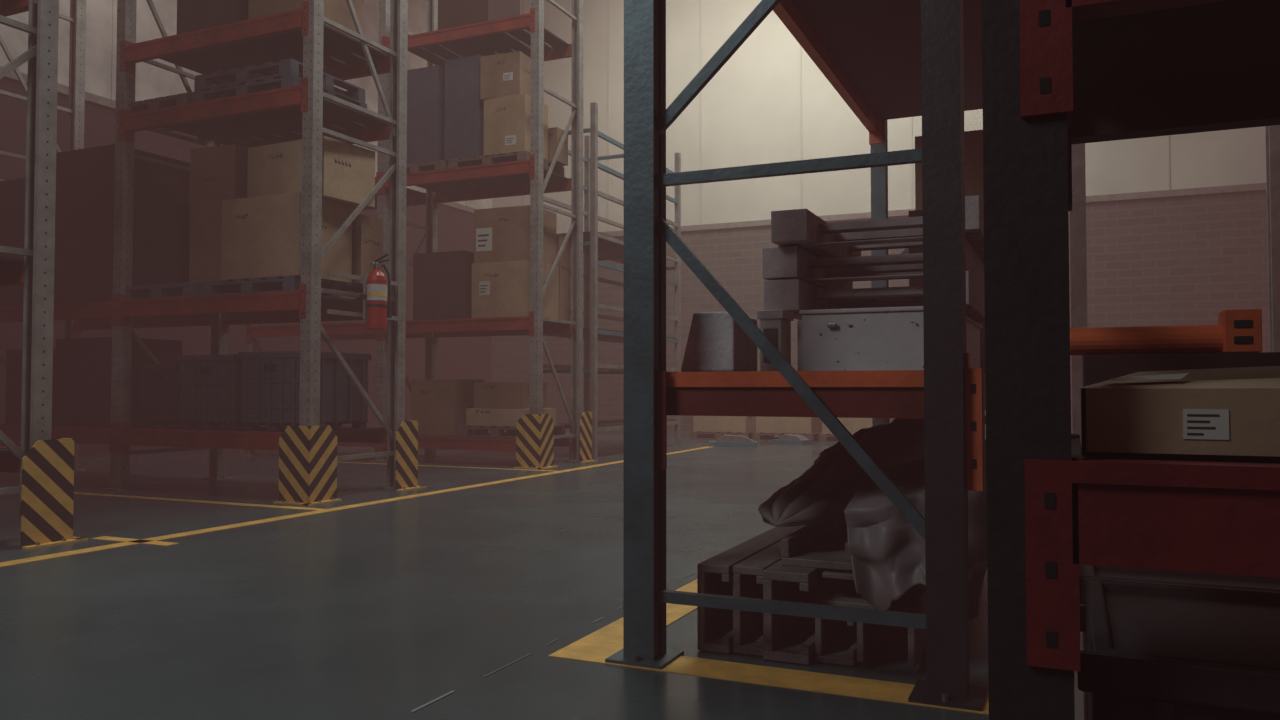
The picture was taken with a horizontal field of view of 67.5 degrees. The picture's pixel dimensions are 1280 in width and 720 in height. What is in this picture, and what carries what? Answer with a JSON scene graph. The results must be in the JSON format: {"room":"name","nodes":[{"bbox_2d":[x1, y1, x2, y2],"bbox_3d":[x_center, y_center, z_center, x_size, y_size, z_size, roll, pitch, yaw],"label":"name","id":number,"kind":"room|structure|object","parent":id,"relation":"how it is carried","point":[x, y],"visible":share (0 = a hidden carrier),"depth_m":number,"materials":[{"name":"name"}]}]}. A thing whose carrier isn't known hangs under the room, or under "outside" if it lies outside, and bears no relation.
{"room":"warehouse","nodes":[
{"label":"warehouse","id":0,"kind":"room"},
{"bbox_2d":[130,93,209,141],"bbox_3d":[-4.527,-2.460,9.760,0.900,0.145,1.000,-1,-2,24],"label":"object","id":1,"kind":"object","parent":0,"point":[183,98],"depth_m":9.30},
{"bbox_2d":[125,282,240,299],"bbox_3d":[-4.436,-0.642,9.668,1.000,0.145,1.050,-1,-2,24],"label":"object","id":2,"kind":"object","parent":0,"point":[187,289],"depth_m":9.21,"materials":[{"name":"wood"}]},
{"bbox_2d":[0,0,491,456],"bbox_3d":[-8.847,-3.904,12.314,0.260,10.500,25.000,-1,-2,24],"label":"wall","id":3,"kind":"structure","parent":0,"point":[457,357],"depth_m":15.09,"materials":[{"name":"paint"}]},
{"bbox_2d":[192,74,366,108],"bbox_3d":[-3.478,-2.474,9.289,1.250,0.145,1.000,-1,-2,24],"label":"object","id":4,"kind":"object","parent":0,"point":[291,79],"depth_m":8.90,"materials":[{"name":"wood"}]},
{"bbox_2d":[201,276,362,299],"bbox_3d":[-3.369,-0.656,9.189,1.150,0.145,1.050,-1,-2,24],"label":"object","id":5,"kind":"object","parent":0,"point":[285,283],"depth_m":8.85,"materials":[{"name":"wood"}]},
{"bbox_2d":[407,160,447,190],"bbox_3d":[-2.829,-2.550,13.299,0.950,0.145,1.000,-1,-2,24],"label":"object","id":6,"kind":"object","parent":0,"point":[427,166],"depth_m":12.82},
{"bbox_2d":[448,151,563,175],"bbox_3d":[-1.780,-2.564,12.827,1.200,0.145,1.000,-1,-2,24],"label":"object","id":7,"kind":"object","parent":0,"point":[520,155],"depth_m":12.52,"materials":[{"name":"wood"}]},
{"bbox_2d":[458,424,564,437],"bbox_3d":[-1.689,0.934,12.688,1.100,0.145,0.900,-1,-2,24],"label":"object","id":8,"kind":"object","parent":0,"point":[559,429],"depth_m":12.46,"materials":[{"name":"brown wood"}]},
{"bbox_2d":[0,429,1083,719],"bbox_3d":[0.868,1.294,7.799,23.239,0.153,25.400,-1,-2,24],"label":"floor","id":9,"kind":"structure","parent":0,"point":[380,611],"depth_m":4.44,"materials":[{"name":"grey concrete"}]},
{"bbox_2d":[0,0,58,545],"bbox_3d":[-6.321,-2.412,6.694,5.020,7.200,1.400,-1,-2,24],"label":"rack","id":10,"kind":"object","parent":9,"relation":"on","point":[35,271],"visible":0.82,"depth_m":6.17,"materials":[{"name":"metal"}]},
{"bbox_2d":[20,438,88,548],"bbox_3d":[-3.872,0.842,6.170,0.400,0.665,0.400,-1,-2,24],"label":"guard","id":11,"kind":"object","parent":9,"relation":"on","point":[47,494],"visible":0.99,"depth_m":6.08,"materials":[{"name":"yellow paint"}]},
{"bbox_2d":[0,0,407,490],"bbox_3d":[-4.841,-2.419,9.988,5.020,7.400,1.400,-1,-2,24],"label":"rack","id":12,"kind":"object","parent":9,"relation":"on","point":[305,112],"visible":0.7,"depth_m":9.37,"materials":[{"name":"metal"}]},
{"bbox_2d":[0,178,25,306],"bbox_3d":[-6.434,-1.244,10.605,0.902,1.401,0.800,-1,-2,24],"label":"cardboard box","id":13,"kind":"object","parent":12,"relation":"in","point":[12,192],"visible":0.1,"depth_m":10.32,"materials":[{"name":"brown cardboard"}]},
{"bbox_2d":[5,349,55,424],"bbox_3d":[-6.343,0.294,10.521,0.702,0.801,0.800,-1,-2,24],"label":"cardboard box","id":14,"kind":"object","parent":12,"relation":"in","point":[13,403],"visible":0.07,"depth_m":10.24,"materials":[{"name":"brown cardboard"}]},
{"bbox_2d":[54,337,181,426],"bbox_3d":[-5.522,0.234,10.154,0.902,0.901,0.800,-1,-2,24],"label":"cardboard box","id":15,"kind":"object","parent":12,"relation":"in","point":[83,366],"visible":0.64,"depth_m":9.82,"materials":[{"name":"brown cardboard"}]},
{"bbox_2d":[54,144,189,303],"bbox_3d":[-5.522,-1.355,10.198,0.952,1.601,0.900,-1,-2,24],"label":"cardboard box","id":16,"kind":"object","parent":12,"relation":"in","point":[85,178],"visible":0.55,"depth_m":9.82,"materials":[{"name":"brown cardboard"}]},
{"bbox_2d":[132,204,189,285],"bbox_3d":[-4.576,-1.106,9.711,0.622,0.781,0.800,-1,-2,24],"label":"cardboard box","id":17,"kind":"object","parent":12,"relation":"on","point":[161,234],"visible":0.44,"depth_m":9.32,"materials":[{"name":"brown cardboard"}]},
{"bbox_2d":[138,364,226,427],"bbox_3d":[-4.537,0.362,9.707,0.540,0.620,0.841,-1,-2,24],"label":"plastic crate","id":18,"kind":"object","parent":12,"relation":"in","point":[159,388],"visible":0.49,"depth_m":9.32,"materials":[{"name":"black plastic"}]},
{"bbox_2d":[177,354,241,429],"bbox_3d":[-3.899,0.314,9.421,0.760,0.700,0.941,-1,-2,24],"label":"plastic crate","id":19,"kind":"object","parent":12,"relation":"in","point":[209,385],"visible":0.54,"depth_m":8.99,"materials":[{"name":"black plastic"}]},
{"bbox_2d":[177,0,248,33],"bbox_3d":[-4.042,-3.322,9.643,0.802,0.501,0.800,-1,-2,24],"label":"cardboard box","id":20,"kind":"object","parent":12,"relation":"in","point":[192,15],"visible":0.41,"depth_m":9.27,"materials":[{"name":"brown cardboard"}]},
{"bbox_2d":[189,144,247,282],"bbox_3d":[-3.945,-1.377,9.511,0.552,1.311,0.801,-1,-2,21],"label":"cardboard box","id":21,"kind":"object","parent":12,"relation":"on","point":[217,173],"visible":0.48,"depth_m":9.15,"materials":[{"name":"brown cardboard"}]},
{"bbox_2d":[194,58,364,102],"bbox_3d":[-3.478,-2.620,9.293,1.200,0.145,1.000,-1,-2,24],"label":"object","id":22,"kind":"object","parent":12,"relation":"on","point":[288,66],"visible":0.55,"depth_m":8.97,"materials":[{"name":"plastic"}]},
{"bbox_2d":[221,192,351,282],"bbox_3d":[-3.306,-1.107,8.975,0.942,0.741,0.681,-1,-2,24],"label":"cardboard box","id":23,"kind":"object","parent":12,"relation":"on","point":[261,235],"visible":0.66,"depth_m":8.72,"materials":[{"name":"brown cardboard"}]},
{"bbox_2d":[247,136,374,209],"bbox_3d":[-3.143,-1.744,9.161,0.982,0.541,0.661,-1,-2,27],"label":"cardboard box","id":24,"kind":"object","parent":23,"relation":"on","point":[348,170],"visible":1,"depth_m":8.92,"materials":[{"name":"brown cardboard"}]},
{"bbox_2d":[238,351,370,430],"bbox_3d":[-3.169,0.295,9.093,0.760,0.720,0.941,-1,-2,24],"label":"plastic crate","id":25,"kind":"object","parent":12,"relation":"in","point":[270,381],"visible":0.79,"depth_m":8.77,"materials":[{"name":"black plastic"}]},
{"bbox_2d":[248,0,363,40],"bbox_3d":[-3.221,-3.432,9.277,0.702,0.701,0.801,-1,-2,24],"label":"cardboard box","id":26,"kind":"object","parent":12,"relation":"in","point":[337,11],"visible":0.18,"depth_m":9.05,"materials":[{"name":"brown cardboard"}]},
{"bbox_2d":[327,253,399,329],"bbox_3d":[-2.456,-0.632,8.898,0.272,0.706,0.980,-1,-2,24],"label":"fire extinguisher","id":27,"kind":"object","parent":12,"relation":"attached to","point":[376,311],"visible":1,"depth_m":8.84,"materials":[{"name":"red painted metal"},{"name":"black rubber"},{"name":"paper"}]},
{"bbox_2d":[349,214,382,284],"bbox_3d":[-2.803,-1.056,9.361,0.442,0.661,0.321,-1,-2,22],"label":"cardboard box","id":28,"kind":"object","parent":12,"relation":"on","point":[366,230],"visible":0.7,"depth_m":9.19,"materials":[{"name":"brown cardboard"}]},
{"bbox_2d":[273,425,341,505],"bbox_3d":[-2.893,0.903,8.349,0.400,0.665,0.400,-1,-2,24],"label":"guard","id":29,"kind":"object","parent":9,"relation":"on","point":[307,454],"visible":1,"depth_m":8.25,"materials":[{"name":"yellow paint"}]},
{"bbox_2d":[237,0,583,461],"bbox_3d":[-3.263,-2.720,13.509,5.020,8.200,1.300,-1,-2,24],"label":"rack","id":30,"kind":"object","parent":9,"relation":"on","point":[530,177],"visible":0.43,"depth_m":12.92,"materials":[{"name":"red metal"}]},
{"bbox_2d":[407,65,444,163],"bbox_3d":[-2.870,-3.278,13.228,0.702,1.301,0.700,-1,-2,24],"label":"load","id":31,"kind":"object","parent":30,"relation":"on","point":[426,85],"visible":0.53,"depth_m":12.86},
{"bbox_2d":[413,250,473,319],"bbox_3d":[-2.505,-0.966,12.999,0.802,0.901,0.800,-1,-2,24],"label":"cardboard box","id":32,"kind":"object","parent":30,"relation":"in","point":[442,281],"visible":0.7,"depth_m":12.62,"materials":[{"name":"brown cardboard"}]},
{"bbox_2d":[411,379,483,435],"bbox_3d":[-2.622,0.641,13.060,0.702,0.751,0.701,-1,-2,24],"label":"cardboard box","id":33,"kind":"object","parent":30,"relation":"in","point":[439,406],"visible":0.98,"depth_m":12.74,"materials":[{"name":"brown cardboard"}]},
{"bbox_2d":[444,54,483,166],"bbox_3d":[-2.204,-3.311,12.930,0.552,1.351,0.700,-1,-2,24],"label":"load","id":34,"kind":"object","parent":30,"relation":"on","point":[464,108],"visible":0.61,"depth_m":12.60},
{"bbox_2d":[438,0,519,54],"bbox_3d":[-2.190,-4.736,13.073,0.802,0.801,0.800,-1,-2,24],"label":"cardboard box","id":35,"kind":"object","parent":30,"relation":"in","point":[451,13],"visible":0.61,"depth_m":12.74,"materials":[{"name":"brown cardboard"}]},
{"bbox_2d":[466,408,556,425],"bbox_3d":[-1.684,0.746,12.581,0.952,0.221,0.701,-1,-2,24],"label":"cardboard box","id":36,"kind":"object","parent":30,"relation":"on","point":[474,416],"visible":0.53,"depth_m":12.31,"materials":[{"name":"brown cardboard"}]},
{"bbox_2d":[474,382,546,408],"bbox_3d":[-1.709,0.465,12.655,0.752,0.341,0.601,-1,-2,24],"label":"cardboard box","id":37,"kind":"object","parent":36,"relation":"on","point":[500,395],"visible":0.68,"depth_m":12.37,"materials":[{"name":"brown cardboard"}]},
{"bbox_2d":[471,260,558,318],"bbox_3d":[-1.632,-0.889,12.548,0.902,0.721,0.703,-1,-2,24],"label":"cardboard box","id":38,"kind":"object","parent":30,"relation":"in","point":[499,289],"visible":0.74,"depth_m":12.27,"materials":[{"name":"brown cardboard"}]},
{"bbox_2d":[474,205,556,264],"bbox_3d":[-1.632,-1.601,12.568,0.862,0.701,0.663,-1,-2,22],"label":"cardboard box","id":39,"kind":"object","parent":38,"relation":"on","point":[501,234],"visible":0.76,"depth_m":12.30,"materials":[{"name":"brown cardboard"}]},
{"bbox_2d":[483,93,547,161],"bbox_3d":[-1.626,-3.016,12.572,0.622,0.741,0.603,-1,-2,24],"label":"cardboard box","id":40,"kind":"object","parent":30,"relation":"on","point":[507,119],"visible":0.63,"depth_m":12.30,"materials":[{"name":"brown cardboard"}]},
{"bbox_2d":[480,51,530,100],"bbox_3d":[-1.699,-3.667,12.623,0.582,0.561,0.603,-1,-2,21],"label":"cardboard box","id":41,"kind":"object","parent":40,"relation":"on","point":[503,74],"visible":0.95,"depth_m":12.35,"materials":[{"name":"brown cardboard"}]},
{"bbox_2d":[548,127,567,166],"bbox_3d":[-1.174,-2.862,12.892,0.302,0.451,0.301,-1,-2,24],"label":"cardboard box","id":42,"kind":"object","parent":30,"relation":"on","point":[555,134],"visible":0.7,"depth_m":12.74,"materials":[{"name":"brown cardboard"}]},
{"bbox_2d":[556,234,569,320],"bbox_3d":[-1.172,-1.094,12.918,0.362,1.151,0.301,-1,-2,24],"label":"cardboard box","id":43,"kind":"object","parent":30,"relation":"in","point":[564,261],"visible":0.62,"depth_m":12.83,"materials":[{"name":"brown cardboard"}]},
{"bbox_2d":[395,420,426,490],"bbox_3d":[-2.393,0.935,9.462,0.400,0.665,0.400,-1,-2,24],"label":"guard","id":44,"kind":"object","parent":9,"relation":"on","point":[406,476],"visible":0.92,"depth_m":9.37,"materials":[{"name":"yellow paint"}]},
{"bbox_2d":[514,414,557,468],"bbox_3d":[-1.294,1.004,11.905,0.400,0.665,0.400,-1,-2,24],"label":"guard","id":45,"kind":"object","parent":9,"relation":"on","point":[534,432],"visible":1,"depth_m":11.80,"materials":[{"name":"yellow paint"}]},
{"bbox_2d":[411,572,694,711],"bbox_3d":[0.394,1.151,5.386,0.023,0.002,7.404,-1,-2,24],"label":"joint","id":46,"kind":"object","parent":9,"relation":"on","point":[452,691],"visible":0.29,"depth_m":3.14,"materials":[{"name":"grey concrete"}]},
{"bbox_2d":[570,412,597,462],"bbox_3d":[-0.835,1.032,12.926,0.400,0.665,0.400,-1,-2,24],"label":"guard","id":47,"kind":"object","parent":9,"relation":"on","point":[586,419],"visible":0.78,"depth_m":12.84,"materials":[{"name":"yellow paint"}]},
{"bbox_2d":[543,102,680,458],"bbox_3d":[-0.412,-1.076,15.050,0.980,5.000,3.230,-1,-2,24],"label":"open shelving","id":48,"kind":"object","parent":9,"relation":"on","point":[597,246],"visible":0.46,"depth_m":14.45,"materials":[{"name":"grey metal"}]},
{"bbox_2d":[690,431,755,439],"bbox_3d":[1.692,1.453,18.611,1.150,0.145,1.000,-1,-2,24],"label":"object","id":49,"kind":"object","parent":9,"relation":"on","point":[693,434],"visible":0.55,"depth_m":18.28,"materials":[{"name":"brown wood"}]},
{"bbox_2d":[693,416,755,431],"bbox_3d":[1.692,1.168,18.619,1.052,0.421,0.901,-1,-2,24],"label":"cardboard box","id":50,"kind":"object","parent":49,"relation":"on","point":[700,423],"visible":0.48,"depth_m":18.21,"materials":[{"name":"brown cardboard"}]},
{"bbox_2d":[709,435,756,446],"bbox_3d":[1.570,1.361,16.146,0.800,0.190,0.400,0,-2,7],"label":"wrapped bundle","id":51,"kind":"object","parent":9,"relation":"on","point":[725,440],"visible":1,"depth_m":15.98,"materials":[{"name":"plastic"}]},
{"bbox_2d":[753,432,821,441],"bbox_3d":[2.832,1.438,18.099,1.150,0.145,1.000,-1,-2,24],"label":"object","id":52,"kind":"object","parent":9,"relation":"on","point":[756,436],"visible":0.52,"depth_m":17.82,"materials":[{"name":"brown wood"}]},
{"bbox_2d":[756,416,821,433],"bbox_3d":[2.832,1.103,18.108,1.052,0.521,0.901,-1,-2,24],"label":"cardboard box","id":53,"kind":"object","parent":52,"relation":"on","point":[802,425],"visible":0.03,"depth_m":17.70,"materials":[{"name":"brown cardboard"}]},
{"bbox_2d":[772,434,812,444],"bbox_3d":[2.700,1.399,16.953,0.600,0.160,0.400,-1,-2,36],"label":"wrapped bundle","id":54,"kind":"object","parent":9,"relation":"on","point":[787,438],"visible":1,"depth_m":16.82,"materials":[{"name":"plastic"}]},
{"bbox_2d":[605,0,986,710],"bbox_3d":[1.503,-2.093,5.607,1.295,6.500,5.070,-1,-2,24],"label":"rack","id":55,"kind":"object","parent":9,"relation":"on","point":[886,59],"visible":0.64,"depth_m":3.44,"materials":[{"name":"grey metal"}]},
{"bbox_2d":[681,312,756,371],"bbox_3d":[0.315,-0.065,3.776,0.218,0.227,0.300,-1,-2,24],"label":"block","id":56,"kind":"object","parent":55,"relation":"in","point":[716,342],"visible":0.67,"depth_m":3.64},
{"bbox_2d":[757,310,793,370],"bbox_3d":[0.567,-0.072,3.997,0.110,0.261,0.170,-1,-2,24],"label":"electrical box","id":57,"kind":"object","parent":55,"relation":"in","point":[775,325],"visible":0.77,"depth_m":3.93,"materials":[{"name":"metal"}]},
{"bbox_2d":[797,306,981,370],"bbox_3d":[1.200,-0.061,4.436,0.625,0.264,1.350,-1,-2,24],"label":"case","id":58,"kind":"object","parent":55,"relation":"on","point":[879,338],"visible":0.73,"depth_m":3.86,"materials":[{"name":"metal"}]},
{"bbox_2d":[764,271,984,322],"bbox_3d":[1.152,-0.263,4.474,0.840,0.139,1.150,-1,-2,24],"label":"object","id":59,"kind":"object","parent":58,"relation":"on","point":[791,295],"visible":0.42,"depth_m":4.16,"materials":[{"name":"grey metal"}]},
{"bbox_2d":[762,236,983,289],"bbox_3d":[1.150,-0.407,4.512,0.840,0.139,1.150,-1,-2,24],"label":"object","id":60,"kind":"object","parent":59,"relation":"on","point":[791,262],"visible":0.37,"depth_m":4.20,"materials":[{"name":"grey metal"}]},
{"bbox_2d":[771,195,983,261],"bbox_3d":[1.176,-0.555,4.428,0.840,0.139,1.150,-1,-2,24],"label":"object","id":61,"kind":"object","parent":60,"relation":"on","point":[801,228],"visible":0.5,"depth_m":4.11,"materials":[{"name":"grey metal"}]},
{"bbox_2d":[908,210,984,373],"bbox_3d":[2.017,-0.383,6.014,0.502,1.001,0.900,-1,-2,24],"label":"cardboard box","id":62,"kind":"object","parent":55,"relation":"in","point":[916,213],"visible":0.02,"depth_m":5.68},
{"bbox_2d":[915,130,983,209],"bbox_3d":[2.395,-0.729,7.059,0.602,1.751,0.701,-1,-2,24],"label":"cardboard box","id":63,"kind":"object","parent":55,"relation":"in","point":[973,140],"visible":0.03,"depth_m":6.73,"materials":[{"name":"brown cardboard"}]},
{"bbox_2d":[697,513,925,667],"bbox_3d":[1.172,0.918,4.767,0.810,0.425,2.900,-1,-2,24],"label":"pallet","id":64,"kind":"object","parent":9,"relation":"on","point":[811,563],"visible":0.4,"depth_m":3.60,"materials":[{"name":"wood"}]},
{"bbox_2d":[758,418,924,526],"bbox_3d":[1.135,0.462,4.670,0.558,0.409,2.412,-1,-2,31],"label":"sack","id":65,"kind":"object","parent":64,"relation":"on","point":[823,492],"visible":0.61,"depth_m":4.10,"materials":[{"name":"brown fabric"}]},
{"bbox_2d":[844,440,986,618],"bbox_3d":[1.163,0.607,3.770,0.523,0.589,1.122,-1,-2,24],"label":"sack","id":66,"kind":"object","parent":64,"relation":"on","point":[887,552],"visible":0.43,"depth_m":3.38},
{"bbox_2d":[819,434,838,442],"bbox_3d":[3.972,1.424,17.587,1.150,0.145,1.000,-1,-2,24],"label":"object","id":67,"kind":"object","parent":9,"relation":"on","point":[822,437],"visible":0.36,"depth_m":17.34,"materials":[{"name":"brown wood"}]},
{"bbox_2d":[822,418,871,434],"bbox_3d":[3.972,1.139,17.595,1.052,0.421,0.901,-1,-2,24],"label":"cardboard box","id":68,"kind":"object","parent":67,"relation":"on","point":[852,425],"visible":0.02,"depth_m":17.17,"materials":[{"name":"brown cardboard"}]},
{"bbox_2d":[1070,143,1087,433],"bbox_3d":[4.187,-2.242,9.176,0.320,7.000,0.350,-1,-2,24],"label":"steel column","id":69,"kind":"structure","parent":9,"relation":"on","point":[1078,250],"depth_m":9.06,"materials":[{"name":"grey metal"}]},
{"bbox_2d":[982,0,1279,719],"bbox_3d":[1.921,-0.565,1.258,2.815,3.200,0.935,-1,-2,24],"label":"rack","id":70,"kind":"object","parent":9,"relation":"on","point":[1057,75],"visible":1,"depth_m":1.39,"materials":[{"name":"metal"}]},
{"bbox_2d":[1079,366,1279,460],"bbox_3d":[0.954,0.073,1.528,0.455,0.146,0.407,-1,-2,24],"label":"open cardboard box","id":71,"kind":"object","parent":70,"relation":"on","point":[1217,413],"visible":1,"depth_m":1.39,"materials":[{"name":"brown cardboard"}]},
{"bbox_2d":[1083,352,1279,386],"bbox_3d":[1.238,0.070,1.778,0.752,0.166,0.220,-1,-2,24],"label":"cardboard box","id":72,"kind":"object","parent":70,"relation":"on","point":[1097,368],"visible":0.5,"depth_m":1.78,"materials":[{"name":"brown cardboard"}]},
{"bbox_2d":[1077,575,1279,719],"bbox_3d":[1.247,0.744,1.535,0.990,0.600,0.661,-1,-2,24],"label":"storage bin","id":73,"kind":"object","parent":9,"relation":"on","point":[1157,650],"visible":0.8,"depth_m":1.51,"materials":[{"name":"black plastic"}]},
{"bbox_2d":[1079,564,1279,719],"bbox_3d":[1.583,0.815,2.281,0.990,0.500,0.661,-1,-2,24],"label":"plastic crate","id":74,"kind":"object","parent":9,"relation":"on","point":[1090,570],"visible":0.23,"depth_m":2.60,"materials":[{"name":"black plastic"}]},
{"bbox_2d":[1265,125,1279,351],"bbox_3d":[5.660,-2.261,8.514,0.320,7.000,0.350,-1,-2,24],"label":"steel column","id":75,"kind":"structure","parent":9,"relation":"on","point":[1272,133],"depth_m":8.43,"materials":[{"name":"grey metal"}]},
{"bbox_2d":[1070,309,1261,354],"bbox_3d":[1.019,-0.052,1.873,0.325,0.081,0.082,-1,-2,24],"label":"beam","id":76,"kind":"structure","parent":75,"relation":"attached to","point":[1237,330],"depth_m":1.85,"materials":[{"name":"orange metal"}]},
{"bbox_2d":[491,0,1268,437],"bbox_3d":[6.403,-3.709,19.238,22.000,10.500,0.260,-1,-2,24],"label":"wall","id":77,"kind":"structure","parent":0,"point":[1176,225],"depth_m":20.66,"materials":[{"name":"paint"}]}
]}

